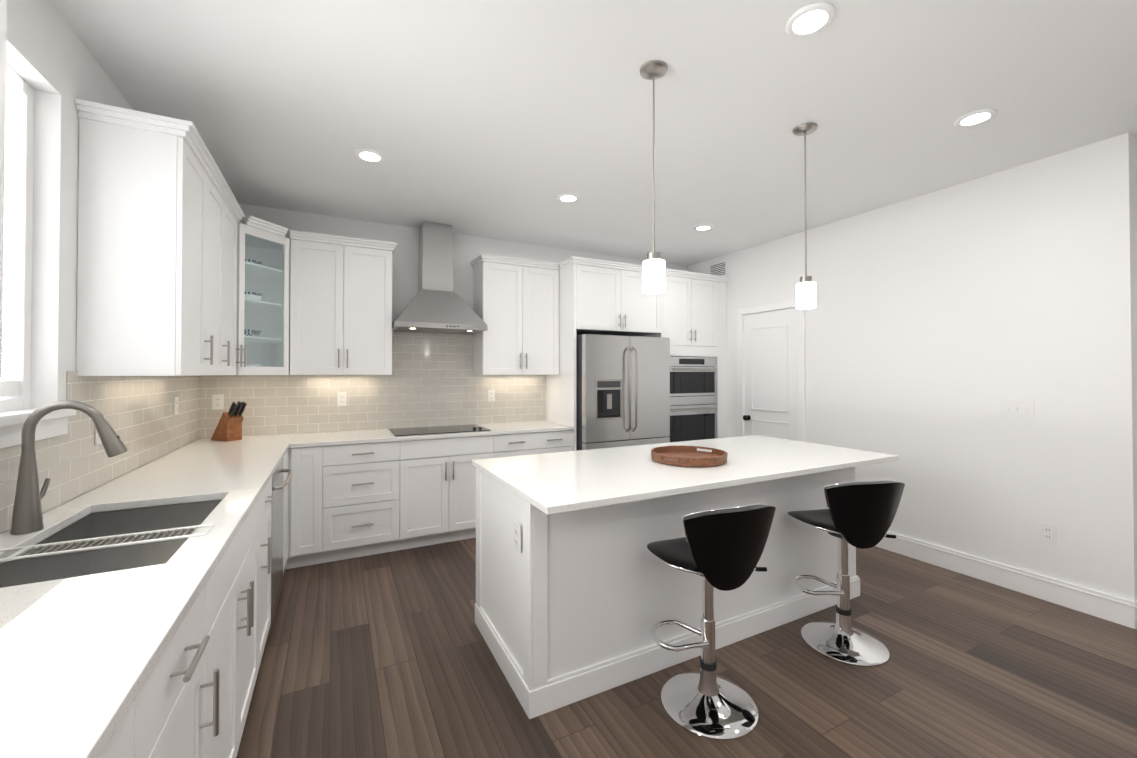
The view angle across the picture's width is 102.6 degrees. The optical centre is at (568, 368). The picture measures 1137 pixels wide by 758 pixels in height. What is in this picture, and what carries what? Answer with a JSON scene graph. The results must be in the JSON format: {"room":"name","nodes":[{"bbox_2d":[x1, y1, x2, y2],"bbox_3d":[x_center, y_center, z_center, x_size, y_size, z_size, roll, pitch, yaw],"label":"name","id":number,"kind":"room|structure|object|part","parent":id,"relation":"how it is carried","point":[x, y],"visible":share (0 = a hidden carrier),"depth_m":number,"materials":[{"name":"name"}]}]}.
{"room":"kitchen","nodes":[
{"label":"kitchen","id":0,"kind":"room"},
{"bbox_2d":[0,0,1136,600],"bbox_3d":[2.354,0.049,1.835,7.950,2.760,7.910,0,-1,-27],"label":"wall","id":1,"kind":"structure","parent":0,"point":[940,324],"depth_m":3.00,"materials":[{"name":"white paint"}]},
{"bbox_2d":[0,0,6,377],"bbox_3d":[-1.062,-0.517,0.417,0.328,1.062,0.960,0,-1,-27],"label":"upper cabinet","id":2,"kind":"object","parent":1,"relation":"attached to","point":[3,3],"depth_m":0.91,"materials":[{"name":"white"}]},
{"bbox_2d":[0,63,75,448],"bbox_3d":[-1.728,-0.397,1.260,0.158,1.280,1.050,0,-1,-27],"label":"window","id":3,"kind":"structure","parent":1,"relation":"in","point":[16,410],"depth_m":1.63,"materials":[{"name":"white"}]},
{"bbox_2d":[0,371,203,532],"bbox_3d":[-1.711,0.256,1.317,0.006,0.504,4.870,0,-1,-27],"label":"tile backsplash","id":4,"kind":"structure","parent":1,"relation":"attached to","point":[139,409],"depth_m":2.08,"materials":[{"name":"beige tile"}]},
{"bbox_2d":[95,417,104,444],"bbox_3d":[-2.048,0.271,1.993,0.011,0.116,0.072,0,-1,-27],"label":"light switch","id":5,"kind":"object","parent":4,"relation":"attached to","point":[97,440],"visible":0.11,"depth_m":1.97,"materials":[{"name":"white plastic"}]},
{"bbox_2d":[174,397,178,414],"bbox_3d":[-2.543,0.242,2.954,0.008,0.116,0.072,0,-1,-27],"label":"electrical outlet","id":6,"kind":"object","parent":4,"relation":"attached to","point":[176,402],"visible":1,"depth_m":2.94,"materials":[{"name":"white plastic"}]},
{"bbox_2d":[76,108,211,375],"bbox_3d":[-1.934,-0.499,2.114,0.328,1.062,0.476,0,-1,-27],"label":"upper cabinet","id":7,"kind":"object","parent":1,"relation":"attached to","point":[161,214],"depth_m":1.92,"materials":[{"name":"white wood"}]},
{"bbox_2d":[212,172,227,374],"bbox_3d":[-2.111,-0.495,2.460,0.328,1.062,0.535,0,-1,-27],"label":"upper cabinet","id":8,"kind":"object","parent":1,"relation":"attached to","point":[219,197],"depth_m":2.66,"materials":[{"name":"white wood"}]},
{"bbox_2d":[228,200,239,374],"bbox_3d":[-2.289,-0.491,2.806,0.328,1.062,0.476,0,-1,-27],"label":"upper cabinet","id":9,"kind":"object","parent":1,"relation":"attached to","point":[233,216],"depth_m":2.99,"materials":[{"name":"white wood"}]},
{"bbox_2d":[236,216,290,374],"bbox_3d":[-2.411,-0.504,3.352,0.610,1.100,0.623,0,-1,-27],"label":"upper cabinet","id":10,"kind":"object","parent":1,"relation":"attached to","point":[267,244],"visible":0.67,"depth_m":3.44,"materials":[{"name":"white wood"}]},
{"bbox_2d":[236,259,261,366],"bbox_3d":[-2.406,-0.391,3.435,0.160,0.838,0.160,0,-1,-27],"label":"dishes","id":11,"kind":"object","parent":10,"relation":"in","point":[249,331],"depth_m":3.39,"materials":[{"name":"white ceramic"}]},
{"bbox_2d":[200,332,545,437],"bbox_3d":[-1.518,0.097,4.153,2.880,0.884,0.006,0,-1,-27],"label":"tile backsplash","id":12,"kind":"structure","parent":1,"relation":"attached to","point":[432,380],"depth_m":4.13,"materials":[{"name":"beige tile"}]},
{"bbox_2d":[212,394,223,409],"bbox_3d":[-2.715,0.258,3.526,0.072,0.116,0.008,0,-1,-27],"label":"electrical outlet","id":13,"kind":"object","parent":12,"relation":"attached to","point":[217,402],"visible":1,"depth_m":3.52,"materials":[{"name":"white plastic"}]},
{"bbox_2d":[337,392,346,405],"bbox_3d":[-1.950,0.262,3.919,0.072,0.116,0.008,0,-1,-27],"label":"electrical outlet","id":14,"kind":"object","parent":12,"relation":"attached to","point":[341,398],"visible":1,"depth_m":3.92,"materials":[{"name":"white plastic"}]},
{"bbox_2d":[488,390,494,401],"bbox_3d":[-0.767,0.269,4.527,0.072,0.116,0.008,0,-1,-27],"label":"electrical outlet","id":15,"kind":"object","parent":12,"relation":"attached to","point":[491,395],"visible":1,"depth_m":4.53,"materials":[{"name":"white plastic"}]},
{"bbox_2d":[392,221,487,334],"bbox_3d":[-1.163,-0.817,4.062,0.760,0.974,0.495,0,-1,-27],"label":"range hood","id":16,"kind":"object","parent":1,"relation":"attached to","point":[436,304],"visible":0.98,"depth_m":4.02,"materials":[{"name":"silver metal"}]},
{"bbox_2d":[709,260,726,275],"bbox_3d":[1.731,-1.143,5.272,0.008,0.180,0.270,0,-1,-27],"label":"air vent","id":17,"kind":"object","parent":1,"relation":"in","point":[719,268],"visible":0.9,"depth_m":5.25,"materials":[{"name":"white metal"}]},
{"bbox_2d":[737,300,805,441],"bbox_3d":[2.032,0.401,4.628,0.045,2.118,0.796,0,-1,-27],"label":"door","id":18,"kind":"structure","parent":1,"relation":"in","point":[771,384],"depth_m":4.60,"materials":[{"name":"white wood"}]},
{"bbox_2d":[875,531,1134,628],"bbox_3d":[2.676,1.371,3.392,0.020,0.150,1.950,0,-1,-27],"label":"baseboard","id":19,"kind":"structure","parent":1,"relation":"attached to","point":[1110,607],"depth_m":2.93,"materials":[{"name":"white wood"}]},
{"bbox_2d":[1000,399,1033,418],"bbox_3d":[2.910,0.262,2.956,0.011,0.116,0.164,0,-1,-27],"label":"light switch","id":20,"kind":"object","parent":1,"relation":"attached to","point":[1017,409],"visible":1,"depth_m":2.95,"materials":[{"name":"white plastic"}]},
{"bbox_2d":[1040,522,1056,543],"bbox_3d":[2.976,1.020,2.824,0.008,0.116,0.072,0,-1,-27],"label":"electrical outlet","id":21,"kind":"object","parent":1,"relation":"attached to","point":[1048,533],"visible":1,"depth_m":2.82,"materials":[{"name":"white plastic"}]},
{"bbox_2d":[1135,600,1136,629],"bbox_3d":[4.381,1.369,3.149,2.831,0.150,0.020,0,-1,-27],"label":"baseboard","id":22,"kind":"structure","parent":1,"relation":"attached to","point":[1136,600],"depth_m":2.51,"materials":[{"name":"white wood"}]},
{"bbox_2d":[50,0,1136,265],"bbox_3d":[2.354,-1.371,1.851,7.950,0.080,7.910,0,-1,-27],"label":"ceiling","id":23,"kind":"structure","parent":0,"point":[508,120],"depth_m":2.26,"materials":[{"name":"white paint"}]},
{"bbox_2d":[355,149,384,162],"bbox_3d":[-1.228,-1.313,2.814,0.170,0.012,0.170,0,-1,-27],"label":"recessed light","id":24,"kind":"object","parent":23,"relation":"in","point":[370,155],"visible":1,"depth_m":2.80,"materials":[{"name":"white"}]},
{"bbox_2d":[557,193,578,202],"bbox_3d":[-0.001,-1.306,3.490,0.170,0.012,0.170,0,-1,-27],"label":"recessed light","id":25,"kind":"object","parent":23,"relation":"in","point":[568,198],"visible":1,"depth_m":3.48,"materials":[{"name":"white"}]},
{"bbox_2d":[640,60,667,293],"bbox_3d":[0.378,-0.833,2.015,0.124,0.989,0.124,0,-1,-27],"label":"pendant light","id":26,"kind":"object","parent":23,"relation":"hanging from","point":[654,272],"visible":1,"depth_m":1.99,"materials":[{"name":"white glass"}]},
{"bbox_2d":[694,224,712,230],"bbox_3d":[1.244,-1.298,4.197,0.170,0.012,0.170,0,-1,-27],"label":"recessed light","id":27,"kind":"object","parent":23,"relation":"in","point":[704,227],"visible":1,"depth_m":4.18,"materials":[{"name":"white plastic"}]},
{"bbox_2d":[793,122,817,308],"bbox_3d":[1.303,-0.828,2.502,0.124,0.989,0.124,0,-1,-27],"label":"pendant light","id":28,"kind":"object","parent":23,"relation":"hanging from","point":[806,292],"visible":1,"depth_m":2.48,"materials":[{"name":"white glass"}]},
{"bbox_2d":[785,2,835,37],"bbox_3d":[0.922,-1.325,1.738,0.170,0.012,0.170,0,-1,-27],"label":"recessed light","id":29,"kind":"object","parent":23,"relation":"in","point":[812,19],"visible":1,"depth_m":1.73,"materials":[{"name":"white plastic"}]},
{"bbox_2d":[954,108,996,127],"bbox_3d":[2.145,-1.318,2.400,0.170,0.012,0.170,0,-1,-27],"label":"recessed light","id":30,"kind":"object","parent":23,"relation":"in","point":[975,118],"visible":1,"depth_m":2.39,"materials":[{"name":"white plastic"}]},
{"bbox_2d":[236,538,1136,757],"bbox_3d":[2.354,1.469,1.820,7.950,0.080,7.910,0,-1,-27],"label":"floor","id":31,"kind":"structure","parent":0,"point":[386,655],"depth_m":2.08,"materials":[{"name":"brown wood"}]},
{"bbox_2d":[99,658,162,757],"bbox_3d":[-0.848,0.971,0.325,0.626,0.884,0.727,0,-1,-27],"label":"base cabinet","id":32,"kind":"object","parent":31,"relation":"on","point":[139,734],"depth_m":0.78,"materials":[{"name":"white wood"}]},
{"bbox_2d":[160,563,218,757],"bbox_3d":[-1.092,0.976,0.801,0.626,0.884,0.577,0,-1,-27],"label":"base cabinet","id":33,"kind":"object","parent":31,"relation":"on","point":[193,698],"depth_m":1.07,"materials":[{"name":"white wood"}]},
{"bbox_2d":[219,570,262,757],"bbox_3d":[-1.424,1.150,1.444,0.626,0.550,0.910,0,-1,-27],"label":"base cabinet","id":34,"kind":"object","parent":31,"relation":"on","point":[240,595],"depth_m":1.54,"materials":[{"name":"white wood"}]},
{"bbox_2d":[219,476,274,651],"bbox_3d":[-1.721,0.989,2.023,0.626,0.884,0.445,0,-1,-27],"label":"base cabinet","id":35,"kind":"object","parent":31,"relation":"on","point":[250,548],"depth_m":1.95,"materials":[{"name":"white wood"}]},
{"bbox_2d":[275,450,287,572],"bbox_3d":[-2.183,0.999,2.923,0.626,0.884,0.366,0,-1,-27],"label":"base cabinet","id":36,"kind":"object","parent":31,"relation":"on","point":[285,501],"depth_m":3.05,"materials":[{"name":"white wood"}]},
{"bbox_2d":[0,434,295,757],"bbox_3d":[-1.423,0.525,1.458,0.635,0.030,4.862,0,-1,-27],"label":"countertop","id":37,"kind":"structure","parent":36,"relation":"on","point":[80,656],"depth_m":0.95,"materials":[{"name":"stone"}]},
{"bbox_2d":[10,400,127,534],"bbox_3d":[-1.617,0.306,1.493,0.269,0.408,0.105,0,-1,-27],"label":"faucet","id":38,"kind":"object","parent":37,"relation":"on","point":[27,516],"visible":1,"depth_m":1.43,"materials":[{"name":"silver metal"}]},
{"bbox_2d":[0,523,213,561],"bbox_3d":[-1.358,0.504,1.319,0.512,0.010,0.104,0,-1,-27],"label":"dish rack","id":39,"kind":"object","parent":37,"relation":"on","point":[21,551],"visible":1,"depth_m":1.31,"materials":[{"name":"white metal"}]},
{"bbox_2d":[0,499,222,587],"bbox_3d":[-1.424,0.662,1.449,0.446,0.242,0.834,0,-1,-27],"label":"sink basin","id":40,"kind":"object","parent":37,"relation":"in","point":[68,565],"visible":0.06,"depth_m":1.74,"materials":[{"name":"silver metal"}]},
{"bbox_2d":[211,401,246,440],"bbox_3d":[-2.515,0.385,3.384,0.281,0.292,0.104,0,-1,23],"label":"knife block","id":41,"kind":"object","parent":37,"relation":"on","point":[229,427],"visible":1,"depth_m":3.34,"materials":[{"name":"brown wood"}]},
{"bbox_2d":[292,421,573,447],"bbox_3d":[-1.090,0.553,4.010,2.240,0.030,0.627,0,-1,-27],"label":"countertop","id":42,"kind":"structure","parent":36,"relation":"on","point":[376,435],"depth_m":3.72,"materials":[{"name":"stone"}]},
{"bbox_2d":[389,424,490,435],"bbox_3d":[-1.134,0.523,3.990,0.780,0.029,0.500,0,-1,-27],"label":"cooktop","id":43,"kind":"object","parent":42,"relation":"in","point":[433,430],"visible":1,"depth_m":3.92,"materials":[{"name":"black glass"}]},
{"bbox_2d":[271,457,292,621],"bbox_3d":[-1.923,0.993,2.510,0.668,0.877,0.600,0,-1,-27],"label":"dishwasher","id":44,"kind":"object","parent":31,"relation":"on","point":[279,484],"visible":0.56,"depth_m":2.58,"materials":[{"name":"silver metal"}]},
{"bbox_2d":[285,446,324,568],"bbox_3d":[-2.032,1.006,3.529,0.234,0.884,0.612,0,-1,-27],"label":"base cabinet","id":45,"kind":"object","parent":31,"relation":"on","point":[306,486],"depth_m":3.28,"materials":[{"name":"white wood"}]},
{"bbox_2d":[325,440,408,562],"bbox_3d":[-1.692,1.008,3.704,0.647,0.884,0.612,0,-1,-27],"label":"base cabinet","id":46,"kind":"object","parent":31,"relation":"on","point":[347,501],"depth_m":3.45,"materials":[{"name":"white wood"}]},
{"bbox_2d":[409,435,500,548],"bbox_3d":[-1.093,1.011,4.012,0.819,0.884,0.612,0,-1,-27],"label":"base cabinet","id":47,"kind":"object","parent":31,"relation":"on","point":[442,474],"depth_m":3.72,"materials":[{"name":"white wood"}]},
{"bbox_2d":[501,430,572,456],"bbox_3d":[-0.465,1.015,4.334,0.826,0.884,0.612,0,-1,-27],"label":"base cabinet","id":48,"kind":"object","parent":31,"relation":"on","point":[519,444],"depth_m":4.09,"materials":[{"name":"white wood"}]},
{"bbox_2d":[576,334,669,450],"bbox_3d":[0.435,0.567,4.662,0.970,1.763,0.818,0,-1,-27],"label":"refrigerator","id":49,"kind":"object","parent":31,"relation":"on","point":[622,391],"visible":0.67,"depth_m":4.31,"materials":[{"name":"silver metal"}]},
{"bbox_2d":[546,256,728,450],"bbox_3d":[0.771,0.213,4.951,1.992,2.500,0.662,0,-1,-27],"label":"cabinet surround","id":50,"kind":"object","parent":31,"relation":"on","point":[685,312],"visible":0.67,"depth_m":4.62,"materials":[{"name":"white wood"}]},
{"bbox_2d":[667,356,717,441],"bbox_3d":[1.211,0.421,5.139,0.716,1.090,0.640,0,-1,-27],"label":"wall oven","id":51,"kind":"object","parent":50,"relation":"in","point":[693,393],"visible":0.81,"depth_m":4.91,"materials":[{"name":"silver metal"}]},
{"bbox_2d":[472,463,859,718],"bbox_3d":[0.661,0.998,2.737,2.262,0.884,0.811,0,-1,-27],"label":"kitchen island","id":52,"kind":"object","parent":31,"relation":"on","point":[581,594],"depth_m":2.14,"materials":[{"name":"white wood"}]},
{"bbox_2d":[514,521,520,552],"bbox_3d":[-0.223,0.731,1.982,0.008,0.116,0.072,0,-1,-27],"label":"outlet","id":53,"kind":"object","parent":52,"relation":"attached to","point":[517,536],"visible":0.98,"depth_m":1.97,"materials":[{"name":"white plastic"}]},
{"bbox_2d":[472,435,897,514],"bbox_3d":[0.720,0.538,2.685,2.336,0.030,1.044,0,-1,-27],"label":"island countertop","id":54,"kind":"structure","parent":52,"relation":"on","point":[557,483],"depth_m":2.35,"materials":[{"name":"white stone"}]},
{"bbox_2d":[651,446,727,466],"bbox_3d":[0.684,0.496,2.597,0.424,0.052,0.424,-1,-1,43],"label":"tray","id":55,"kind":"object","parent":54,"relation":"on","point":[686,456],"visible":1,"depth_m":2.54,"materials":[{"name":"brown wood"}]},
{"bbox_2d":[646,504,775,739],"bbox_3d":[0.602,0.987,1.955,0.539,0.886,0.526,0,-1,16],"label":"stool","id":56,"kind":"object","parent":31,"relation":"on","point":[722,549],"visible":1,"depth_m":1.84,"materials":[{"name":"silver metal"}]},
{"bbox_3d":[0.587,0.831,2.003,0.477,0.092,0.400,0,-1,-21],"label":"seat","id":57,"kind":"part","parent":56,"relation":"part of","materials":[{"name":"black leather"}]},
{"bbox_2d":[787,480,904,666],"bbox_3d":[1.443,0.992,2.391,0.538,0.886,0.532,0,-1,30],"label":"stool","id":58,"kind":"object","parent":31,"relation":"on","point":[860,514],"visible":1,"depth_m":2.26,"materials":[{"name":"black leather"}]},
{"bbox_3d":[1.439,0.835,2.442,0.477,0.092,0.400,0,-1,-11],"label":"seat","id":59,"kind":"part","parent":58,"relation":"part of","materials":[{"name":"black leather"}]},
{"label":"outside","id":60,"kind":"structure","parent":0,"visible":0},
{"bbox_2d":[0,90,7,398],"bbox_3d":[-2.074,-0.349,1.081,0.020,2.580,2.570,0,-1,-27],"label":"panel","id":61,"kind":"object","parent":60,"point":[2,378],"depth_m":2.08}
]}

